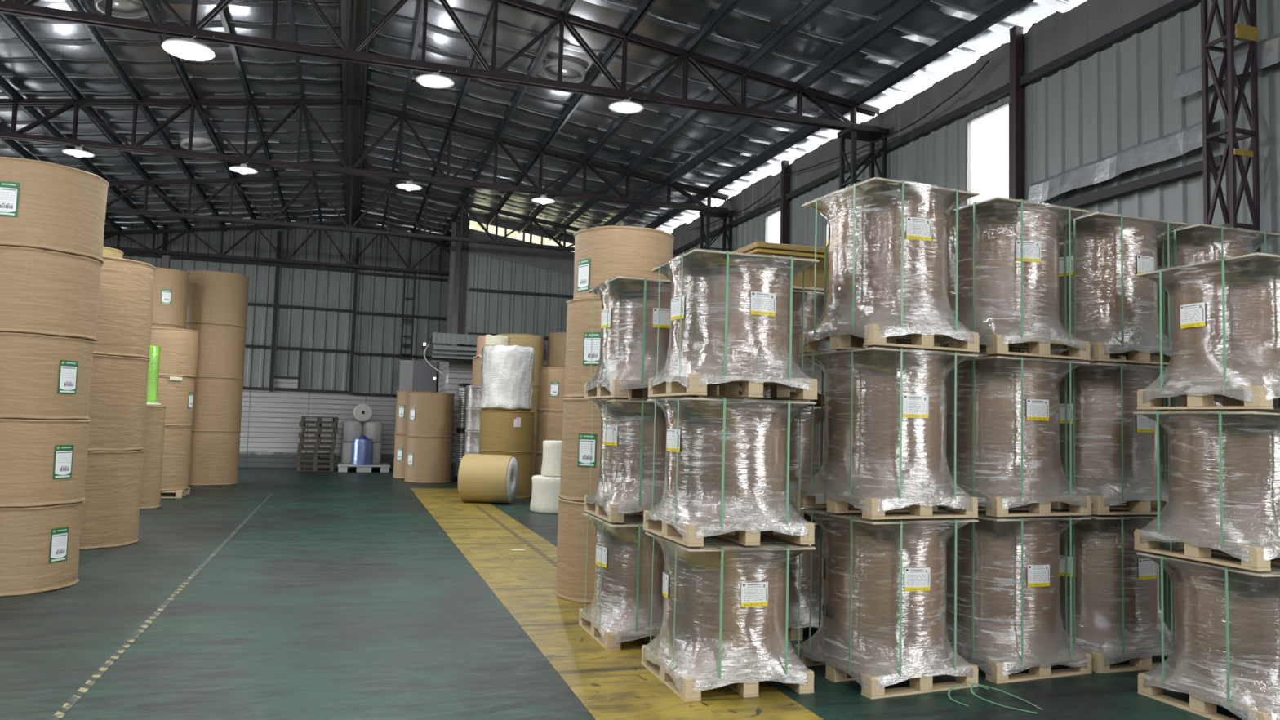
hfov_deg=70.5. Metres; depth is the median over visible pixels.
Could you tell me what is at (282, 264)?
wall girt
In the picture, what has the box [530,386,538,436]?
reel
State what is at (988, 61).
cable
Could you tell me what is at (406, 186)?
lamp
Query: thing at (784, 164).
wall post
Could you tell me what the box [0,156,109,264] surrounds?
reel
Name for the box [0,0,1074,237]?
ceiling
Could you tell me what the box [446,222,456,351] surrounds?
post
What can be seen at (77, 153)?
lamp
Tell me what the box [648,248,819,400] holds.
pallet
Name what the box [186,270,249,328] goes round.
reel
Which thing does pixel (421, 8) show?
purlin
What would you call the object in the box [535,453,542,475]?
reel
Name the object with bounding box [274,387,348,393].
wall girt
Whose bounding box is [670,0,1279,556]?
wall
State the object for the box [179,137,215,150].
ventilator
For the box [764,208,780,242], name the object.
window
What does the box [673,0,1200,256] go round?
steel beam
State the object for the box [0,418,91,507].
reel
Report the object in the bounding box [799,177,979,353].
pallet
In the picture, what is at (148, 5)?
purlin
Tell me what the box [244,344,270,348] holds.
wall girt
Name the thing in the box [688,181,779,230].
cable
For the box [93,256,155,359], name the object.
reel
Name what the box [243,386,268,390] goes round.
wall girt
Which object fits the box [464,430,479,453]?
roll
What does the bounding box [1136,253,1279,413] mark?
pallet
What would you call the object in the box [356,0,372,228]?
purlin
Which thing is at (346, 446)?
roll
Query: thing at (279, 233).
wall post
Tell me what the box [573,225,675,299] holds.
reel
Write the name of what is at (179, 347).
reel
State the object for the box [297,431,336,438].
wooden pallet
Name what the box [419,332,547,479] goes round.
hut
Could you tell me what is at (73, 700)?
tape
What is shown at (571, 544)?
reel
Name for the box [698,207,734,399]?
lattice column
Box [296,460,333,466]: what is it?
wooden pallet
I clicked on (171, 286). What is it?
reel
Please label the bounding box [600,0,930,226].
purlin
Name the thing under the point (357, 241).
wall post
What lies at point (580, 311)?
reel
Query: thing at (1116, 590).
pallet
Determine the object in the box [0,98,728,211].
roof truss
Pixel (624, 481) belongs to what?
pallet
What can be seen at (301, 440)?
wooden pallet
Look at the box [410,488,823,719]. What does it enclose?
lane
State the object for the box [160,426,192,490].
reel
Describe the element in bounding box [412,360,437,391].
electrical cabinet
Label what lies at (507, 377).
reel
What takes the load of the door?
in the electrical cabinet
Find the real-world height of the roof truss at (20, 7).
1.353 m
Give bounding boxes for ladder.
[400,271,416,359]
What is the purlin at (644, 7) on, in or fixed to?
attached to the roof truss
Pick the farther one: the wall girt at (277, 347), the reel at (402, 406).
the wall girt at (277, 347)
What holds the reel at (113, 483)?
on the floor
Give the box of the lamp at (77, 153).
[62,144,94,157]
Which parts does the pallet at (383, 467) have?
foot rail, foot rail, foot rail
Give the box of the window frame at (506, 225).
[468,213,574,253]
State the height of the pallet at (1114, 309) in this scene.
1.072 m
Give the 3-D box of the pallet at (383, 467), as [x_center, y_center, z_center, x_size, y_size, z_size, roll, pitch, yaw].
[-7.889,3.070,25.858,1.400,0.200,1.280,3,-4,-18]
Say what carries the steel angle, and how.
attached to the wall at (1117, 98)
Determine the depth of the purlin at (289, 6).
15.50 m
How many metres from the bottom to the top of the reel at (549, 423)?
0.908 m
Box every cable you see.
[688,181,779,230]
[786,59,989,175]
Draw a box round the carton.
[732,241,826,293]
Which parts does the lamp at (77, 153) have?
reflector dish, lamp bulb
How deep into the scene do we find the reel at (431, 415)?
22.11 m
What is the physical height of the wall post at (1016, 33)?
6.350 m
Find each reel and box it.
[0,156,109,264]
[0,245,102,341]
[0,332,95,419]
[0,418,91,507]
[0,501,84,596]
[79,449,144,549]
[88,354,150,451]
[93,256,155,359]
[102,246,124,258]
[139,404,166,509]
[147,375,195,426]
[150,327,199,377]
[151,266,190,328]
[151,324,186,328]
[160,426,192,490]
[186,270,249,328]
[186,323,247,379]
[188,431,240,485]
[191,377,244,431]
[392,434,406,478]
[394,391,437,435]
[404,435,453,483]
[405,391,454,437]
[457,453,518,503]
[471,358,481,386]
[473,334,510,359]
[478,409,534,453]
[478,450,533,498]
[479,344,534,411]
[495,333,544,386]
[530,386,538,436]
[531,436,536,488]
[535,410,563,453]
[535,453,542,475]
[537,367,564,411]
[546,332,566,367]
[554,497,632,603]
[558,398,627,502]
[562,297,628,399]
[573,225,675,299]
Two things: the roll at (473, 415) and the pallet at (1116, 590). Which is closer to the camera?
the pallet at (1116, 590)
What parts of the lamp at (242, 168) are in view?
reflector dish, lamp bulb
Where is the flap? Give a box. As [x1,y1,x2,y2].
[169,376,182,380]
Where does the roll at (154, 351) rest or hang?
on the reel at (154, 425)
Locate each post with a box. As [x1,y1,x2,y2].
[160,226,168,267]
[161,254,170,268]
[268,231,281,391]
[297,350,302,388]
[348,237,359,394]
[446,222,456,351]
[457,217,470,355]
[779,160,789,244]
[1008,25,1023,506]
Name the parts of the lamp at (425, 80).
reflector dish, lamp bulb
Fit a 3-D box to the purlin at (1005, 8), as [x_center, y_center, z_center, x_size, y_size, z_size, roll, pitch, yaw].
[3.795,-3.881,11.067,0.086,0.187,38.300,3,-4,-18]
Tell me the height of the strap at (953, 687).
0.047 m
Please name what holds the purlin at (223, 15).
on the roof truss
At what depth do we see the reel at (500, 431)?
18.51 m
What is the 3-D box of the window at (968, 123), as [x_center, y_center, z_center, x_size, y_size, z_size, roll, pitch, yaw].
[4.268,-2.350,11.062,0.060,1.410,0.830,3,-4,-18]
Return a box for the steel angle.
[1053,155,1226,208]
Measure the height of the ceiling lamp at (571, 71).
0.268 m
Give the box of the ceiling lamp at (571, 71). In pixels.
[542,57,585,83]
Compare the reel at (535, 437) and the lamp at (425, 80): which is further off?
the reel at (535, 437)
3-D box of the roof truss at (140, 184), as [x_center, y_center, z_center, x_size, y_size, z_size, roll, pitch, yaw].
[-6.883,-3.724,21.569,14.710,1.353,0.155,3,-4,-18]
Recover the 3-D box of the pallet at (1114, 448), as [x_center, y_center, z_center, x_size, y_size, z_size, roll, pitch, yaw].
[3.488,0.593,6.901,0.866,1.072,0.866,3,-4,-18]
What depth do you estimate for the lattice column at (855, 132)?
13.08 m
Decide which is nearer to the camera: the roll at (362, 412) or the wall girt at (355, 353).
the roll at (362, 412)
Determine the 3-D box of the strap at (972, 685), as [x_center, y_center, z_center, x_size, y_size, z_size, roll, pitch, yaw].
[2.170,2.044,5.458,0.155,0.067,0.417,4,-4,-28]
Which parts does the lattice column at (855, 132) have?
corner post, corner post, cap plate, corner post, corner post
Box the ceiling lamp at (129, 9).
[93,0,147,18]
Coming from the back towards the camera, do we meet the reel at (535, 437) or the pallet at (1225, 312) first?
the reel at (535, 437)
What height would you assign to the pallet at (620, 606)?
0.897 m
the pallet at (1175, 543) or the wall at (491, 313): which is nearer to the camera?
the pallet at (1175, 543)
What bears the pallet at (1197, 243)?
on the pallet at (1174, 402)
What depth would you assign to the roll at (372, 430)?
26.00 m
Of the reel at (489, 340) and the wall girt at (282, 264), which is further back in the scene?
the wall girt at (282, 264)
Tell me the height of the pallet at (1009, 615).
1.072 m
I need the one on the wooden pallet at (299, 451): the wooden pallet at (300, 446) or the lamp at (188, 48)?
the wooden pallet at (300, 446)
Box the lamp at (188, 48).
[161,35,214,60]
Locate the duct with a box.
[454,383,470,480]
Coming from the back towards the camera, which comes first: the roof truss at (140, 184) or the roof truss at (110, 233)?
the roof truss at (110, 233)
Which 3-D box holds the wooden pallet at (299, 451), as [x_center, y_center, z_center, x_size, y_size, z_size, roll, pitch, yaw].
[-9.176,2.586,25.620,0.960,0.150,0.960,3,-4,-20]
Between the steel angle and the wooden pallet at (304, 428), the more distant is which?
the wooden pallet at (304, 428)
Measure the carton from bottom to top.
0.345 m
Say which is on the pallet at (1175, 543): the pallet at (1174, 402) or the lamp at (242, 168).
the pallet at (1174, 402)
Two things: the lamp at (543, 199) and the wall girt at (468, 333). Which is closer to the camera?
the lamp at (543, 199)
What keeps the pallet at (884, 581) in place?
on the floor
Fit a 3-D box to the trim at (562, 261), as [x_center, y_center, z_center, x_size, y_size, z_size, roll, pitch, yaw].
[-2.443,-2.761,24.768,4.520,1.210,0.001,3,-4,-18]
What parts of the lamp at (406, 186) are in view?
reflector dish, lamp bulb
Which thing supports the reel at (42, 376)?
on the reel at (43, 462)
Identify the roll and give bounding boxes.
[146,345,161,405]
[340,441,352,463]
[342,421,362,441]
[353,403,372,422]
[362,421,382,442]
[373,442,382,463]
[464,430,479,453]
[465,408,481,431]
[466,385,480,408]
[529,475,559,514]
[541,440,561,476]
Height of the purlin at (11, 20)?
0.187 m
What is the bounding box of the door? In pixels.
[399,360,413,391]
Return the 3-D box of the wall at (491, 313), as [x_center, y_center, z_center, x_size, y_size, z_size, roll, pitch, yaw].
[-2.494,-1.377,24.713,4.520,4.020,0.040,3,-4,-18]
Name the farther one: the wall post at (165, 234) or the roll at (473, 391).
the wall post at (165, 234)
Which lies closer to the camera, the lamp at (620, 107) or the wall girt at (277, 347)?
the lamp at (620, 107)
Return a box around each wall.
[103,219,450,468]
[446,214,468,355]
[464,231,573,359]
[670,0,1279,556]
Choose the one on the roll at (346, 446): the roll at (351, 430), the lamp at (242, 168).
the roll at (351, 430)
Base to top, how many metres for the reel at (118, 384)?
1.116 m
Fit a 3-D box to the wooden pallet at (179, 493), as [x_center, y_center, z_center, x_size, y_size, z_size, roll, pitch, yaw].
[-8.999,2.476,16.953,0.900,0.130,0.900,3,-4,-18]
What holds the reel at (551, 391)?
on the reel at (549, 423)
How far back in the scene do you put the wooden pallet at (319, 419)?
25.27 m
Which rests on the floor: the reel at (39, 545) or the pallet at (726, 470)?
the reel at (39, 545)
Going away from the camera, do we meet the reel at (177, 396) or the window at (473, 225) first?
the reel at (177, 396)
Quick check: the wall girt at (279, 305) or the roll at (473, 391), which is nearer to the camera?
the roll at (473, 391)
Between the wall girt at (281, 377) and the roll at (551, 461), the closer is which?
the roll at (551, 461)
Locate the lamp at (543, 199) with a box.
[531,193,555,204]
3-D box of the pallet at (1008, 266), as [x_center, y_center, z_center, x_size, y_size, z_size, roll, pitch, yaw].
[2.633,-0.534,6.644,0.866,1.072,0.866,3,-4,-22]
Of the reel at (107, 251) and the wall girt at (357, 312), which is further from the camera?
the wall girt at (357, 312)
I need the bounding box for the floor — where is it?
[0,466,1248,719]
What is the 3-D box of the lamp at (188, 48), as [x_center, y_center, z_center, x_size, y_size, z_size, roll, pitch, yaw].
[-5.195,-3.677,10.438,0.550,0.268,0.550,3,-4,-18]
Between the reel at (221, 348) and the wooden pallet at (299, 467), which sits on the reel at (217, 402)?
the reel at (221, 348)
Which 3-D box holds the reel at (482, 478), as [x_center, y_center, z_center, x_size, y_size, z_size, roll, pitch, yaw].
[-2.905,2.278,17.392,0.952,0.920,0.920,1,-4,6]
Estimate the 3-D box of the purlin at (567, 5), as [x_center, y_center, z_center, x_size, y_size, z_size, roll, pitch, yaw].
[-0.330,-4.680,9.791,0.086,0.187,38.300,3,-4,-18]
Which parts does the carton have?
carton lid, board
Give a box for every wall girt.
[122,252,275,266]
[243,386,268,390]
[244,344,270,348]
[248,302,272,306]
[273,376,297,378]
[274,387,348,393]
[275,346,351,353]
[278,304,352,312]
[280,263,355,272]
[351,392,396,396]
[354,351,431,359]
[355,311,445,319]
[358,271,447,281]
[467,332,548,339]
[469,288,573,297]
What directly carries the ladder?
attached to the roof truss at (110, 233)
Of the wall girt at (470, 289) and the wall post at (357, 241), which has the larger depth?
the wall post at (357, 241)
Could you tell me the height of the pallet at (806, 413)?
0.897 m
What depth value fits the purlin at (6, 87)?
16.93 m
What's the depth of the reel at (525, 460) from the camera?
18.58 m
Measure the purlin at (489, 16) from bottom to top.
0.187 m
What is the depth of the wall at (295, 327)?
26.84 m
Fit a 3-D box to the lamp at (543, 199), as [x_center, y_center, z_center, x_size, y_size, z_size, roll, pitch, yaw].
[-1.826,-3.117,17.313,0.499,0.276,0.470,3,-4,-18]
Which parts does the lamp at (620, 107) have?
reflector dish, lamp bulb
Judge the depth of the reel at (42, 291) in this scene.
8.01 m
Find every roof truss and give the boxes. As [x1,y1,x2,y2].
[0,0,879,130]
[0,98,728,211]
[103,222,450,275]
[106,174,583,251]
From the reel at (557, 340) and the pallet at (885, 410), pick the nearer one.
the pallet at (885, 410)
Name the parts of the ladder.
rail, rail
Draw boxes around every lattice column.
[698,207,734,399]
[837,124,889,507]
[1200,0,1261,253]
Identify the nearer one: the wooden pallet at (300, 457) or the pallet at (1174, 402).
the pallet at (1174, 402)
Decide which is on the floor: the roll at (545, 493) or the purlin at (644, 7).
the roll at (545, 493)
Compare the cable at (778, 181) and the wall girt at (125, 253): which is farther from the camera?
the wall girt at (125, 253)
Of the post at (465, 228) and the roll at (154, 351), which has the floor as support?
the post at (465, 228)
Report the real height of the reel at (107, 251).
1.248 m
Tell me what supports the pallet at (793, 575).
on the floor
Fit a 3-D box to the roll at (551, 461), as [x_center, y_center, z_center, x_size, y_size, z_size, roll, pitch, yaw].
[-1.456,1.750,16.141,0.587,0.620,0.582,3,-4,-18]
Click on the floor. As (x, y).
(342, 596)
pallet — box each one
[160,487,190,497]
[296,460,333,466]
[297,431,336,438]
[297,443,335,449]
[297,448,333,454]
[297,453,335,460]
[297,463,333,471]
[299,421,337,427]
[299,437,336,444]
[301,416,338,422]
[301,426,338,433]
[337,462,390,472]
[578,512,682,650]
[583,399,668,522]
[584,276,719,400]
[641,529,815,701]
[643,396,816,546]
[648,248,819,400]
[728,290,838,406]
[734,513,822,640]
[788,406,826,517]
[793,506,978,699]
[795,346,977,519]
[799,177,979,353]
[913,196,1090,360]
[932,505,1092,684]
[937,355,1091,516]
[1012,363,1170,515]
[1013,212,1187,365]
[1013,505,1172,673]
[1109,224,1279,367]
[1109,384,1225,509]
[1110,504,1271,631]
[1133,410,1279,571]
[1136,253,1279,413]
[1136,549,1279,719]
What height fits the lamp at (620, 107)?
0.276 m
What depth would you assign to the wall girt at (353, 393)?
27.12 m
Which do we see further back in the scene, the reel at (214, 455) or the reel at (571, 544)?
the reel at (214, 455)
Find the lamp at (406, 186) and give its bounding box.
[395,178,422,191]
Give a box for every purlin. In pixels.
[0,0,193,233]
[0,75,159,234]
[0,130,124,235]
[64,0,226,231]
[141,0,257,227]
[214,0,291,229]
[285,0,322,225]
[340,0,347,227]
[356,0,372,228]
[381,0,424,230]
[411,0,498,233]
[439,0,575,245]
[485,0,656,228]
[518,0,742,233]
[549,0,833,240]
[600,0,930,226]
[643,0,1034,228]
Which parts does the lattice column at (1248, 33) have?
corner post, corner post, corner post, yellow plate, yellow plate, corner post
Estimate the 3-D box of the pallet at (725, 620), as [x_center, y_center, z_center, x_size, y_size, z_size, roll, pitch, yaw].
[0.555,1.617,5.912,0.866,0.897,0.866,3,-4,-18]
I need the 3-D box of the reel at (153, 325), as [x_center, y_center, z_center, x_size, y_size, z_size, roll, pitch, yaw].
[-10.008,-0.128,18.780,1.029,1.148,1.029,3,-4,-18]
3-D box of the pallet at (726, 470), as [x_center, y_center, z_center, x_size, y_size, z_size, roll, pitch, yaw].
[0.570,0.712,5.978,0.866,0.897,0.866,3,-4,-18]
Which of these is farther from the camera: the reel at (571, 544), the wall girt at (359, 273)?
the wall girt at (359, 273)
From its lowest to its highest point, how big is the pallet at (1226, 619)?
0.897 m
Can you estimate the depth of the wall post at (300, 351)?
26.54 m
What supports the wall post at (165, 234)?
attached to the wall at (295, 327)
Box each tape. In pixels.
[49,493,272,719]
[475,506,556,567]
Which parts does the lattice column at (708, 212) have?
corner post, corner post, cap plate, corner post, corner post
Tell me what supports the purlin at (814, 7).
attached to the roof truss
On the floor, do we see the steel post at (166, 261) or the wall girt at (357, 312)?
the steel post at (166, 261)
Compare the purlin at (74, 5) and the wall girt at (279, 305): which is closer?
the purlin at (74, 5)
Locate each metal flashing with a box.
[1027,117,1215,203]
[1172,33,1279,99]
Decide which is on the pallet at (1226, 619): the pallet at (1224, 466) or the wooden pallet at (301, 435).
the pallet at (1224, 466)
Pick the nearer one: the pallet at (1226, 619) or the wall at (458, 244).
the pallet at (1226, 619)
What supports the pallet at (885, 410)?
on the pallet at (884, 581)
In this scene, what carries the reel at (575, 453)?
on the reel at (571, 544)
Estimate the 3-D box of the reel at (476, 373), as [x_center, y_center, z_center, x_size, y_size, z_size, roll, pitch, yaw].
[-3.375,0.298,20.411,0.829,0.600,0.835,3,-4,-18]
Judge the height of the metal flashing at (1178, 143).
0.314 m
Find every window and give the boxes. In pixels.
[469,221,574,252]
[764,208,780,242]
[964,100,1009,205]
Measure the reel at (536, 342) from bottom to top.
1.218 m
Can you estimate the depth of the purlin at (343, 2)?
15.97 m
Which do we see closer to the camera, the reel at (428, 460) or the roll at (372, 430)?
the reel at (428, 460)
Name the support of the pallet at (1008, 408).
on the pallet at (1009, 615)
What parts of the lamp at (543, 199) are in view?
reflector dish, lamp bulb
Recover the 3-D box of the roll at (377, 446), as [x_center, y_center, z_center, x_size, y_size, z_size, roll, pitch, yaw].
[-7.766,2.690,26.193,0.550,0.600,0.550,3,-4,-18]
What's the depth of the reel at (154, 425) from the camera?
14.79 m
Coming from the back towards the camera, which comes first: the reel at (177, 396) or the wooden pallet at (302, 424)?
the wooden pallet at (302, 424)
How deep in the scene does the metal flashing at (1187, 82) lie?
7.83 m
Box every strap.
[947,682,1043,710]
[969,684,1037,713]
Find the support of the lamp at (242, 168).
hanging from the roof truss at (67, 104)
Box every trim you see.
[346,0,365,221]
[468,230,574,275]
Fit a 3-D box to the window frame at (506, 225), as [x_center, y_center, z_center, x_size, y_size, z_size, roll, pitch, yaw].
[-2.444,-3.326,24.860,4.550,1.150,0.055,3,-4,-18]
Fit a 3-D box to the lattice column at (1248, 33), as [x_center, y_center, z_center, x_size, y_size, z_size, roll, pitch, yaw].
[4.968,-0.679,7.592,0.360,5.950,0.360,3,-4,-18]
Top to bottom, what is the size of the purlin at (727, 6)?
0.187 m
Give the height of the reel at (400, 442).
1.118 m
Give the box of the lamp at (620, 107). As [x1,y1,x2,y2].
[608,96,645,114]
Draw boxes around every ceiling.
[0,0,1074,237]
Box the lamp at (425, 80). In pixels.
[415,69,457,88]
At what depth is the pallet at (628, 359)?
6.82 m
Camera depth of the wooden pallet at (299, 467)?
25.26 m
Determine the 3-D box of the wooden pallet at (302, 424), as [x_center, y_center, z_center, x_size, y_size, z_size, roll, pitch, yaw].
[-9.107,1.830,25.686,0.960,0.150,0.960,3,-4,-16]
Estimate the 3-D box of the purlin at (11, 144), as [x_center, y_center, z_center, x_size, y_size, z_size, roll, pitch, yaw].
[-8.625,-4.619,7.126,0.086,0.187,38.300,3,-4,-18]
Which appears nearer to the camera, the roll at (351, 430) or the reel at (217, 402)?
the reel at (217, 402)
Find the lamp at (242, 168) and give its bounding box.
[228,161,257,173]
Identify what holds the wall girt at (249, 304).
attached to the wall at (295, 327)
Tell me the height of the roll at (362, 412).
0.520 m
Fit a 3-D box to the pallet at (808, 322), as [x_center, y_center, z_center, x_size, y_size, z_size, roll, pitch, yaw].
[1.154,-0.079,7.514,0.866,0.897,0.866,3,-4,-18]
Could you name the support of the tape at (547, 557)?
on the lane
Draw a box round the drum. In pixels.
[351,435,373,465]

